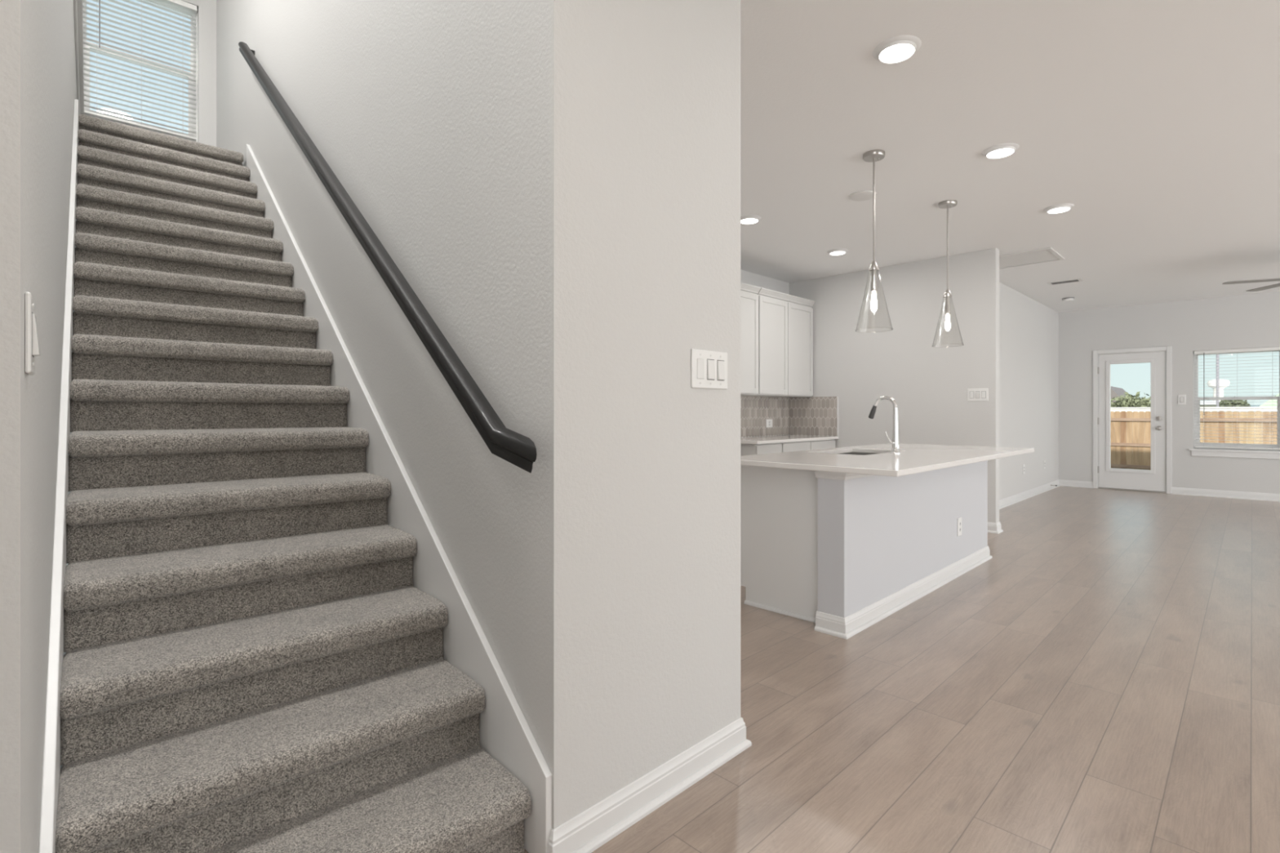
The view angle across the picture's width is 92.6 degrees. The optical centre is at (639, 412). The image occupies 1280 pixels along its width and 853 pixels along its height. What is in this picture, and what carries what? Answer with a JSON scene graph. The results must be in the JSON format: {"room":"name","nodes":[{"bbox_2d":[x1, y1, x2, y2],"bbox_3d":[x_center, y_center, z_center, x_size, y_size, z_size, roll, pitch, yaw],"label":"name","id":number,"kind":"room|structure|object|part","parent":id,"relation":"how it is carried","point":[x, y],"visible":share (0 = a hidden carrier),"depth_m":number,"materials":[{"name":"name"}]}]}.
{"room":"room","nodes":[
{"label":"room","id":0,"kind":"room"},
{"bbox_2d":[0,0,76,852],"bbox_3d":[-3.615,-0.650,2.166,2.335,3.620,5.820,0,0,-42],"label":"wall","id":1,"kind":"structure","parent":0,"point":[38,84],"depth_m":0.90,"materials":[{"name":"white paint"}]},
{"bbox_2d":[24,291,39,375],"bbox_3d":[-0.862,-0.110,0.868,0.014,0.112,0.074,0,0,-42],"label":"light switch","id":2,"kind":"object","parent":1,"relation":"attached to","point":[32,348],"visible":1,"depth_m":0.84,"materials":[{"name":"white plastic"}]},
{"bbox_3d":[-0.865,-0.110,0.866,0.006,0.112,0.074,0,0,-42],"label":"plate","id":3,"kind":"part","parent":2,"relation":"part of","materials":[{"name":"white plastic"}]},
{"bbox_2d":[73,0,84,115],"bbox_3d":[-3.107,-2.445,3.271,0.181,0.090,4.620,0,0,-42],"label":"trim","id":4,"kind":"structure","parent":1,"relation":"attached to","point":[77,4],"depth_m":4.12,"materials":[{"name":"white paint"}]},
{"bbox_2d":[78,0,216,146],"bbox_3d":[-4.883,-3.115,4.874,2.480,2.750,0.140,0,0,-42],"label":"wall","id":5,"kind":"structure","parent":0,"point":[206,9],"depth_m":5.60,"materials":[{"name":"white paint"}]},
{"bbox_2d":[81,0,197,142],"bbox_3d":[-4.381,-3.080,5.367,0.803,1.240,0.070,0,0,-42],"label":"window","id":6,"kind":"structure","parent":5,"relation":"in","point":[86,108],"depth_m":5.48,"materials":[{"name":"white paint"}]},
{"bbox_3d":[-4.393,-3.365,5.381,0.733,0.600,0.022,0,0,-42],"label":"sash","id":7,"kind":"part","parent":6,"relation":"part of","materials":[{"name":"white paint"}]},
{"bbox_3d":[-4.375,-2.801,5.360,0.733,0.612,0.026,0,0,-42],"label":"sash","id":8,"kind":"part","parent":6,"relation":"part of","materials":[{"name":"white paint"}]},
{"bbox_2d":[82,0,196,141],"bbox_3d":[-4.330,-3.090,5.311,0.779,1.215,0.076,0,0,-42],"label":"window blinds","id":9,"kind":"object","parent":6,"relation":"attached to","point":[184,5],"visible":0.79,"depth_m":5.32,"materials":[{"name":"white plastic"}]},
{"bbox_3d":[-4.336,-2.491,5.317,0.773,0.018,0.048,0,0,-42],"label":"rail","id":10,"kind":"part","parent":9,"relation":"part of","materials":[{"name":"white plastic"}]},
{"bbox_2d":[216,0,740,829],"bbox_3d":[-1.923,-1.665,3.834,0.807,5.650,5.630,0,0,-45],"label":"wall","id":11,"kind":"structure","parent":0,"point":[556,184],"depth_m":1.85,"materials":[{"name":"white paint"}]},
{"bbox_2d":[238,41,537,473],"bbox_3d":[-1.513,-1.246,2.923,0.093,2.785,3.883,0,0,-42],"label":"handrail","id":12,"kind":"object","parent":11,"relation":"attached to","point":[515,448],"visible":1,"depth_m":2.03,"materials":[{"name":"black paint"}]},
{"bbox_2d":[547,717,751,852],"bbox_3d":[-0.399,1.111,2.307,0.862,0.098,1.371,0,0,-45],"label":"baseboard","id":13,"kind":"structure","parent":11,"relation":"attached to","point":[585,833],"depth_m":1.78,"materials":[{"name":"white paint"}]},
{"bbox_2d":[691,348,727,389],"bbox_3d":[0.231,-0.140,1.999,0.014,0.124,0.186,0,0,45],"label":"light switch","id":14,"kind":"object","parent":11,"relation":"attached to","point":[708,368],"visible":1,"depth_m":1.99,"materials":[{"name":"white plastic"}]},
{"bbox_2d":[740,269,789,437],"bbox_3d":[0.078,-0.211,5.816,5.050,2.743,0.120,0,0,-45],"label":"wall","id":15,"kind":"structure","parent":0,"point":[748,277],"depth_m":7.09,"materials":[{"name":"white paint"}]},
{"bbox_2d":[740,282,760,395],"bbox_3d":[0.776,-0.748,6.164,1.030,1.125,0.363,0,0,-45],"label":"upper cabinet","id":16,"kind":"object","parent":15,"relation":"attached to","point":[748,293],"visible":0.27,"depth_m":6.30,"materials":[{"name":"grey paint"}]},
{"bbox_3d":[0.888,-1.278,6.052,1.030,0.064,0.046,0,0,-45],"label":"crown","id":17,"kind":"part","parent":16,"relation":"part of","materials":[{"name":"grey paint"}]},
{"bbox_2d":[740,395,789,437],"bbox_3d":[0.669,0.045,6.314,3.269,0.458,0.010,0,0,-45],"label":"backsplash","id":18,"kind":"structure","parent":15,"relation":"attached to","point":[754,410],"depth_m":7.07,"materials":[{"name":"grey tile"}]},
{"bbox_2d":[765,419,772,427],"bbox_3d":[1.510,0.128,7.138,0.130,0.095,0.009,0,0,-45],"label":"wall outlet","id":19,"kind":"object","parent":18,"relation":"attached to","point":[768,422],"visible":1,"depth_m":7.13,"materials":[{"name":"white plastic"}]},
{"bbox_2d":[740,287,815,397],"bbox_3d":[1.542,-0.748,6.929,1.115,1.125,0.363,0,0,-45],"label":"upper cabinet","id":20,"kind":"object","parent":15,"relation":"attached to","point":[785,321],"visible":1,"depth_m":6.78,"materials":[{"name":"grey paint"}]},
{"bbox_3d":[1.447,-0.714,6.630,0.548,1.033,0.020,0,0,-45],"label":"door","id":21,"kind":"part","parent":20,"relation":"part of","materials":[{"name":"grey paint"}]},
{"bbox_3d":[1.654,-1.278,6.817,1.115,0.064,0.046,0,0,-45],"label":"crown","id":22,"kind":"part","parent":20,"relation":"part of","materials":[{"name":"grey paint"}]},
{"bbox_3d":[1.841,-0.714,7.024,0.548,1.033,0.020,0,0,-45],"label":"door","id":23,"kind":"part","parent":20,"relation":"part of","materials":[{"name":"grey paint"}]},
{"bbox_2d":[789,248,999,523],"bbox_3d":[2.662,-0.211,6.714,0.115,2.743,2.260,0,0,-45],"label":"wall","id":24,"kind":"structure","parent":0,"point":[928,384],"depth_m":6.39,"materials":[{"name":"white paint"}]},
{"bbox_2d":[789,396,836,435],"bbox_3d":[2.047,0.045,7.241,0.010,0.458,0.621,0,0,-45],"label":"backsplash","id":25,"kind":"structure","parent":24,"relation":"attached to","point":[808,415],"depth_m":7.23,"materials":[{"name":"grey tile"}]},
{"bbox_2d":[836,396,838,436],"bbox_3d":[2.269,0.045,7.017,0.012,0.458,0.009,0,0,-45],"label":"trim","id":26,"kind":"structure","parent":24,"relation":"attached to","point":[837,397],"depth_m":7.01,"materials":[{"name":"white paint"}]},
{"bbox_2d":[967,388,988,401],"bbox_3d":[3.304,-0.173,5.980,0.014,0.124,0.186,0,0,-45],"label":"light switch","id":27,"kind":"object","parent":24,"relation":"attached to","point":[973,394],"visible":1,"depth_m":5.98,"materials":[{"name":"white plastic"}]},
{"bbox_2d":[987,521,1003,533],"bbox_3d":[2.904,1.111,6.471,0.169,0.098,1.627,0,0,-45],"label":"baseboard","id":28,"kind":"structure","parent":24,"relation":"attached to","point":[993,527],"depth_m":5.89,"materials":[{"name":"white paint"}]},
{"bbox_2d":[524,485,1279,852],"bbox_3d":[3.198,1.220,3.123,14.140,0.120,8.300,0,0,-45],"label":"floor","id":29,"kind":"structure","parent":0,"point":[1108,680],"depth_m":2.41,"materials":[{"name":"brown wood"}]},
{"bbox_2d":[39,98,551,852],"bbox_3d":[-2.361,-0.416,3.224,0.945,3.162,5.690,0,0,-42],"label":"staircase","id":30,"kind":"structure","parent":29,"relation":"on","point":[271,642],"depth_m":1.85,"materials":[{"name":"grey carpet"}]},
{"bbox_2d":[740,442,782,456],"bbox_3d":[1.069,0.733,6.275,0.450,0.855,0.620,0,0,-45],"label":"base cabinet","id":31,"kind":"object","parent":29,"relation":"on","point":[745,449],"visible":0.09,"depth_m":6.00,"materials":[{"name":"grey paint"}]},
{"bbox_3d":[1.281,0.371,6.062,0.438,0.108,0.020,0,0,-45],"label":"drawer","id":32,"kind":"part","parent":31,"relation":"part of","materials":[{"name":"grey paint"}]},
{"bbox_2d":[780,439,835,452],"bbox_3d":[1.631,0.733,6.837,1.120,0.855,0.620,0,0,-45],"label":"base cabinet","id":33,"kind":"object","parent":29,"relation":"on","point":[819,444],"visible":0.08,"depth_m":6.57,"materials":[{"name":"grey paint"}]},
{"bbox_2d":[740,435,838,444],"bbox_3d":[1.477,0.290,6.661,1.634,0.030,0.636,0,0,-45],"label":"countertop","id":34,"kind":"structure","parent":33,"relation":"on","point":[781,438],"depth_m":6.47,"materials":[{"name":"white stone"}]},
{"bbox_3d":[1.645,0.371,6.426,0.548,0.108,0.020,0,0,-45],"label":"drawer","id":35,"kind":"part","parent":33,"relation":"part of","materials":[{"name":"grey paint"}]},
{"bbox_3d":[2.041,0.371,6.822,0.548,0.108,0.020,0,0,-45],"label":"drawer","id":36,"kind":"part","parent":33,"relation":"part of","materials":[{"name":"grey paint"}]},
{"bbox_2d":[740,452,991,639],"bbox_3d":[1.641,0.733,4.287,2.474,0.855,0.822,0,0,-45],"label":"kitchen island","id":37,"kind":"object","parent":29,"relation":"on","point":[842,553],"visible":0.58,"depth_m":3.54,"materials":[{"name":"grey paint"}]},
{"bbox_3d":[0.822,1.150,3.523,0.018,0.020,0.525,0,0,-45],"label":"shoe moulding","id":38,"kind":"part","parent":37,"relation":"part of","materials":[{"name":"white paint"}]},
{"bbox_3d":[1.863,0.328,4.065,2.456,0.044,0.176,0,0,-45],"label":"moulding","id":39,"kind":"part","parent":37,"relation":"part of","materials":[{"name":"white paint"}]},
{"bbox_2d":[740,443,1034,476],"bbox_3d":[1.739,0.290,4.188,2.570,0.030,1.100,0,0,-45],"label":"island countertop","id":40,"kind":"structure","parent":37,"relation":"on","point":[913,459],"depth_m":3.66,"materials":[{"name":"white stone"}]},
{"bbox_2d":[840,452,877,455],"bbox_3d":[1.534,0.406,4.309,0.663,0.202,0.403,0,0,-45],"label":"sink","id":41,"kind":"object","parent":40,"relation":"in","point":[848,453],"visible":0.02,"depth_m":4.63,"materials":[{"name":"silver metal"}]},
{"bbox_2d":[868,395,900,453],"bbox_3d":[1.643,0.081,4.144,0.111,0.389,0.215,0,0,-45],"label":"faucet","id":42,"kind":"object","parent":40,"relation":"on","point":[895,449],"visible":1,"depth_m":4.10,"materials":[{"name":"silver metal"}]},
{"bbox_3d":[1.670,0.042,4.154,0.039,0.311,0.172,0,0,-45],"label":"spout","id":43,"kind":"part","parent":42,"relation":"part of","materials":[{"name":"silver metal"}]},
{"bbox_3d":[1.671,0.172,4.085,0.077,0.088,0.023,0,0,-26],"label":"lever","id":44,"kind":"part","parent":42,"relation":"part of","materials":[{"name":"silver metal"}]},
{"bbox_3d":[1.867,1.111,4.060,2.474,0.098,0.182,0,0,-45],"label":"moulding","id":45,"kind":"part","parent":37,"relation":"part of","materials":[{"name":"white paint"}]},
{"bbox_2d":[957,517,961,536],"bbox_3d":[2.300,0.822,4.396,0.082,0.128,0.009,0,0,-45],"label":"wall outlet","id":46,"kind":"object","parent":37,"relation":"attached to","point":[959,520],"visible":1,"depth_m":4.39,"materials":[{"name":"white plastic"}]},
{"bbox_2d":[740,0,1279,312],"bbox_3d":[3.227,-1.674,3.151,14.220,0.218,8.300,0,0,-45],"label":"ceiling","id":47,"kind":"structure","parent":0,"point":[1158,121],"depth_m":3.56,"materials":[{"name":"white paint"}]},
{"bbox_2d":[740,214,760,224],"bbox_3d":[0.891,-1.572,4.994,0.196,0.022,0.196,0,0,-45],"label":"recessed light","id":48,"kind":"object","parent":47,"relation":"in","point":[748,219],"visible":0.86,"depth_m":4.95,"materials":[{"name":"white paint"}]},
{"bbox_2d":[826,248,848,255],"bbox_3d":[1.938,-1.572,5.997,0.196,0.022,0.196,0,0,-45],"label":"recessed light","id":49,"kind":"object","parent":47,"relation":"in","point":[837,251],"visible":1,"depth_m":5.95,"materials":[{"name":"white paint"}]},
{"bbox_2d":[854,149,893,331],"bbox_3d":[1.432,-1.042,3.742,0.220,1.081,0.220,0,0,-45],"label":"pendant light","id":50,"kind":"object","parent":47,"relation":"hanging from","point":[875,155],"visible":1,"depth_m":3.73,"materials":[{"name":"clear glass"}]},
{"bbox_3d":[1.432,-1.234,3.742,0.010,0.658,0.011,0,0,-45],"label":"stem","id":51,"kind":"part","parent":50,"relation":"part of","materials":[{"name":"silver metal"}]},
{"bbox_3d":[1.432,-0.688,3.742,0.220,0.372,0.220,0,0,-45],"label":"lamp shade","id":52,"kind":"part","parent":50,"relation":"part of","materials":[{"name":"clear glass"}]},
{"bbox_3d":[1.432,-0.677,3.742,0.039,0.125,0.039,0,0,-45],"label":"bulb","id":53,"kind":"part","parent":50,"relation":"part of","materials":[{"name":"white glass"}]},
{"bbox_2d":[871,270,877,291],"bbox_3d":[1.432,-0.804,3.742,0.038,0.129,0.038,0,0,-45],"label":"socket","id":54,"kind":"object","parent":50,"relation":"attached to","point":[873,273],"depth_m":3.73,"materials":[{"name":"silver metal"}]},
{"bbox_2d":[872,35,921,63],"bbox_3d":[1.118,-1.572,2.661,0.196,0.022,0.196,0,0,-45],"label":"recessed light","id":55,"kind":"object","parent":47,"relation":"in","point":[896,49],"visible":1,"depth_m":2.63,"materials":[{"name":"white paint"}]},
{"bbox_2d":[931,200,964,346],"bbox_3d":[2.320,-1.042,4.609,0.220,1.081,0.220,0,0,-45],"label":"pendant light","id":56,"kind":"object","parent":47,"relation":"hanging from","point":[945,204],"visible":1,"depth_m":4.60,"materials":[{"name":"clear glass"}]},
{"bbox_2d":[944,297,950,314],"bbox_3d":[2.320,-0.804,4.609,0.038,0.129,0.038,0,0,-45],"label":"socket","id":57,"kind":"object","parent":56,"relation":"attached to","point":[947,308],"depth_m":4.60,"materials":[{"name":"silver metal"}]},
{"bbox_3d":[2.320,-0.677,4.609,0.039,0.125,0.039,0,0,-45],"label":"bulb","id":58,"kind":"part","parent":56,"relation":"part of","materials":[{"name":"white glass"}]},
{"bbox_3d":[2.320,-1.234,4.609,0.010,0.658,0.011,0,0,-45],"label":"stem","id":59,"kind":"part","parent":56,"relation":"part of","materials":[{"name":"silver metal"}]},
{"bbox_3d":[2.320,-0.688,4.609,0.220,0.372,0.220,0,0,-45],"label":"lamp shade","id":60,"kind":"part","parent":56,"relation":"part of","materials":[{"name":"clear glass"}]},
{"bbox_2d":[982,142,1019,158],"bbox_3d":[2.173,-1.572,3.686,0.196,0.022,0.196,0,0,-45],"label":"recessed light","id":61,"kind":"object","parent":47,"relation":"in","point":[1001,150],"visible":1,"depth_m":3.66,"materials":[{"name":"white paint"}]},
{"bbox_2d":[999,247,1064,269],"bbox_3d":[3.844,-1.577,6.368,0.620,0.012,0.860,0,0,-45],"label":"ceiling vent","id":62,"kind":"object","parent":47,"relation":"in","point":[1047,254],"visible":0.7,"depth_m":6.23,"materials":[{"name":"white metal"}]},
{"bbox_2d":[1043,203,1074,213],"bbox_3d":[3.237,-1.572,4.725,0.196,0.022,0.196,0,0,-45],"label":"recessed light","id":63,"kind":"object","parent":47,"relation":"in","point":[1058,208],"visible":1,"depth_m":4.69,"materials":[{"name":"white paint"}]},
{"bbox_2d":[1046,278,1083,284],"bbox_3d":[5.139,-1.579,7.393,0.180,0.008,0.340,0,0,-45],"label":"ceiling vent","id":64,"kind":"object","parent":47,"relation":"in","point":[1077,279],"visible":1,"depth_m":7.38,"materials":[{"name":"white metal"}]},
{"bbox_2d":[1062,297,1074,302],"bbox_3d":[5.931,-1.562,8.467,0.140,0.042,0.140,0,0,-45],"label":"smoke detector","id":65,"kind":"object","parent":47,"relation":"attached to","point":[1068,299],"visible":1,"depth_m":8.43,"materials":[{"name":"grey plastic"}]},
{"bbox_2d":[1222,278,1279,291],"bbox_3d":[6.445,-1.368,5.827,1.262,0.430,1.288,0,0,-45],"label":"ceiling fan","id":66,"kind":"object","parent":47,"relation":"hanging from","point":[1277,285],"visible":1,"depth_m":6.10,"materials":[{"name":"silver metal"}]},
{"bbox_3d":[6.120,-1.300,6.012,0.595,0.013,0.136,0,0,23],"label":"blade","id":67,"kind":"part","parent":66,"relation":"part of","materials":[{"name":"grey"}]},
{"bbox_3d":[6.500,-1.300,6.240,0.136,0.013,0.595,0,0,5],"label":"blade","id":68,"kind":"part","parent":66,"relation":"part of","materials":[{"name":"grey"}]},
{"bbox_2d":[999,281,1058,499],"bbox_3d":[4.918,-0.211,8.056,4.975,2.743,0.120,0,0,-45],"label":"wall","id":69,"kind":"structure","parent":0,"point":[1028,329],"depth_m":8.30,"materials":[{"name":"white paint"}]},
{"bbox_2d":[999,480,1093,509],"bbox_3d":[5.078,1.111,7.818,4.805,0.098,0.443,0,0,-45],"label":"baseboard","id":70,"kind":"structure","parent":69,"relation":"attached to","point":[1007,501],"depth_m":8.79,"materials":[{"name":"white paint"}]},
{"bbox_2d":[1058,290,1279,493],"bbox_3d":[8.920,-0.211,7.470,0.140,2.743,6.365,0,0,-45],"label":"wall","id":71,"kind":"structure","parent":0,"point":[1246,321],"depth_m":8.67,"materials":[{"name":"white paint"}]},
{"bbox_2d":[1093,346,1171,493],"bbox_3d":[7.277,0.106,9.055,0.224,2.107,0.910,0,0,-45],"label":"door","id":72,"kind":"structure","parent":71,"relation":"in","point":[1158,479],"depth_m":8.99,"materials":[{"name":"white paint"}]},
{"bbox_3d":[7.249,0.056,9.042,0.013,1.668,0.572,0,0,-45],"label":"glass frame","id":73,"kind":"part","parent":72,"relation":"part of","materials":[{"name":"clear glass"}]},
{"bbox_2d":[1177,394,1186,404],"bbox_3d":[7.652,-0.181,8.631,0.014,0.140,0.084,0,0,-45],"label":"light switch","id":74,"kind":"object","parent":71,"relation":"attached to","point":[1181,398],"visible":1,"depth_m":8.63,"materials":[{"name":"white plastic"}]},
{"bbox_2d":[1170,487,1279,502],"bbox_3d":[9.338,1.111,6.933,0.027,0.098,5.016,0,0,-45],"label":"baseboard","id":75,"kind":"structure","parent":71,"relation":"attached to","point":[1177,491],"depth_m":8.30,"materials":[{"name":"white paint"}]},
{"bbox_2d":[1188,448,1279,459],"bbox_3d":[8.397,0.559,7.912,0.095,0.101,1.926,0,0,-45],"label":"trim","id":76,"kind":"structure","parent":71,"relation":"attached to","point":[1194,452],"depth_m":8.23,"materials":[{"name":"white paint"}]},
{"bbox_2d":[1193,350,1279,451],"bbox_3d":[8.119,-0.177,8.307,0.070,1.365,0.883,0,0,-45],"label":"window","id":77,"kind":"structure","parent":71,"relation":"in","point":[1196,402],"depth_m":8.43,"materials":[{"name":"white paint"}]},
{"bbox_2d":[1194,346,1279,449],"bbox_3d":[8.066,-0.184,8.254,0.076,1.345,0.863,0,0,-45],"label":"window blinds","id":78,"kind":"object","parent":77,"relation":"attached to","point":[1268,348],"visible":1,"depth_m":8.22,"materials":[{"name":"white plastic"}]},
{"bbox_3d":[8.071,0.479,8.260,0.048,0.018,0.857,0,0,-45],"label":"rail","id":79,"kind":"part","parent":78,"relation":"part of","materials":[{"name":"white plastic"}]},
{"bbox_3d":[8.132,-0.498,8.320,0.022,0.653,0.813,0,0,-45],"label":"sash","id":80,"kind":"part","parent":77,"relation":"part of","materials":[{"name":"white paint"}]},
{"bbox_3d":[8.112,0.128,8.300,0.026,0.684,0.813,0,0,-45],"label":"sash","id":81,"kind":"part","parent":77,"relation":"part of","materials":[{"name":"white paint"}]},
{"label":"outside","id":82,"kind":"structure","parent":0,"visible":0},
{"bbox_3d":[30.689,1.910,41.245,78.280,0.200,105.000,0,0,-45],"label":"ground","id":83,"kind":"structure","parent":82,"visible":0},
{"bbox_2d":[1110,386,1128,404],"bbox_3d":[45.801,-0.315,58.860,8.800,4.250,2.945,0,0,-45],"label":"house","id":84,"kind":"structure","parent":83,"relation":"on","point":[1115,392],"depth_m":56.09,"materials":[{"name":"grey stone"}]},
{"bbox_2d":[1110,391,1151,407],"bbox_3d":[27.872,0.322,34.535,2.522,2.995,2.597,0,0,-45],"label":"tree","id":85,"kind":"object","parent":83,"relation":"on","point":[1131,401],"visible":0.23,"depth_m":34.23,"materials":[{"name":"green plant"}]},
{"bbox_2d":[1133,393,1151,407],"bbox_3d":[30.854,0.297,37.327,2.802,3.045,2.754,0,0,-45],"label":"tree","id":86,"kind":"object","parent":83,"relation":"on","point":[1137,396],"visible":0.02,"depth_m":37.24,"materials":[{"name":"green plant"}]},
{"bbox_2d":[1110,410,1277,470],"bbox_3d":[14.889,0.933,17.688,0.152,1.953,16.890,0,0,-45],"label":"wooden fence","id":87,"kind":"object","parent":83,"relation":"on","point":[1130,431],"visible":0.09,"depth_m":17.70,"materials":[{"name":"brown wood"}]},
{"bbox_3d":[14.846,0.950,17.652,0.041,0.090,2.400,0,0,-45],"label":"rail","id":88,"kind":"part","parent":87,"relation":"part of","materials":[{"name":"brown wood"}]},
{"bbox_3d":[14.846,1.590,17.652,0.041,0.090,2.400,0,0,-45],"label":"rail","id":89,"kind":"part","parent":87,"relation":"part of","materials":[{"name":"brown wood"}]},
{"bbox_3d":[14.846,0.210,17.652,0.041,0.090,2.400,0,0,-45],"label":"rail","id":90,"kind":"part","parent":87,"relation":"part of","materials":[{"name":"brown wood"}]},
{"bbox_3d":[14.869,0.883,17.673,0.018,1.853,2.397,0,0,-45],"label":"picket panel","id":91,"kind":"part","parent":87,"relation":"part of","materials":[{"name":"brown wood"}]},
{"bbox_3d":[16.542,0.210,15.954,0.041,0.090,2.400,0,0,-45],"label":"rail","id":92,"kind":"part","parent":87,"relation":"part of","materials":[{"name":"brown wood"}]},
{"bbox_3d":[16.565,0.884,15.974,0.018,1.851,2.397,0,0,-45],"label":"picket panel","id":93,"kind":"part","parent":87,"relation":"part of","materials":[{"name":"brown wood"}]},
{"bbox_2d":[1110,406,1277,416],"bbox_3d":[21.249,0.770,25.459,0.110,1.980,26.000,0,0,-45],"label":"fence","id":94,"kind":"object","parent":83,"relation":"on","point":[1112,409],"visible":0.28,"depth_m":24.02,"materials":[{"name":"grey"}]},
{"bbox_3d":[21.249,-0.190,25.459,0.110,0.060,26.000,0,0,-45],"label":"cap rail","id":95,"kind":"part","parent":94,"relation":"part of","materials":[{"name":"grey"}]},
{"bbox_2d":[1200,400,1224,406],"bbox_3d":[46.560,0.435,49.608,8.800,2.750,2.877,0,0,-45],"label":"house","id":96,"kind":"structure","parent":83,"relation":"on","point":[1206,403],"depth_m":47.49,"materials":[{"name":"grey"}]},
{"bbox_2d":[1216,354,1218,406],"bbox_3d":[27.484,-2.690,29.086,0.110,9.000,0.110,0,0,-45],"label":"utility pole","id":97,"kind":"object","parent":83,"relation":"on","point":[1217,357],"visible":0.18,"depth_m":29.05,"materials":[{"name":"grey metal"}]},
{"bbox_2d":[1218,395,1250,406],"bbox_3d":[40.398,0.361,41.586,1.774,2.916,1.685,0,0,-45],"label":"tree","id":98,"kind":"object","parent":83,"relation":"on","point":[1227,402],"visible":0.35,"depth_m":41.33,"materials":[{"name":"green plant"}]},
{"bbox_2d":[1259,393,1279,406],"bbox_3d":[55.011,0.035,52.467,8.800,3.550,3.984,0,0,-45],"label":"house","id":99,"kind":"structure","parent":83,"relation":"on","point":[1273,400],"depth_m":49.79,"materials":[{"name":"grey"}]},
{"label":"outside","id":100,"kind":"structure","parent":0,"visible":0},
{"bbox_2d":[1207,378,1230,400],"bbox_3d":[288.785,-7.461,305.197,8.364,18.542,8.364,0,0,-45],"label":"water tower","id":101,"kind":"structure","parent":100,"point":[1211,384],"depth_m":303.40,"materials":[{"name":"white metal"}]},
{"bbox_3d":[288.785,-5.489,305.197,5.129,14.597,5.129,0,0,-45],"label":"stem","id":102,"kind":"part","parent":101,"relation":"part of","materials":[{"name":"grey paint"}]},
{"bbox_3d":[288.785,-14.464,305.197,8.364,4.537,8.364,0,0,-45],"label":"tank","id":103,"kind":"part","parent":101,"relation":"part of","materials":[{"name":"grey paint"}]}
]}

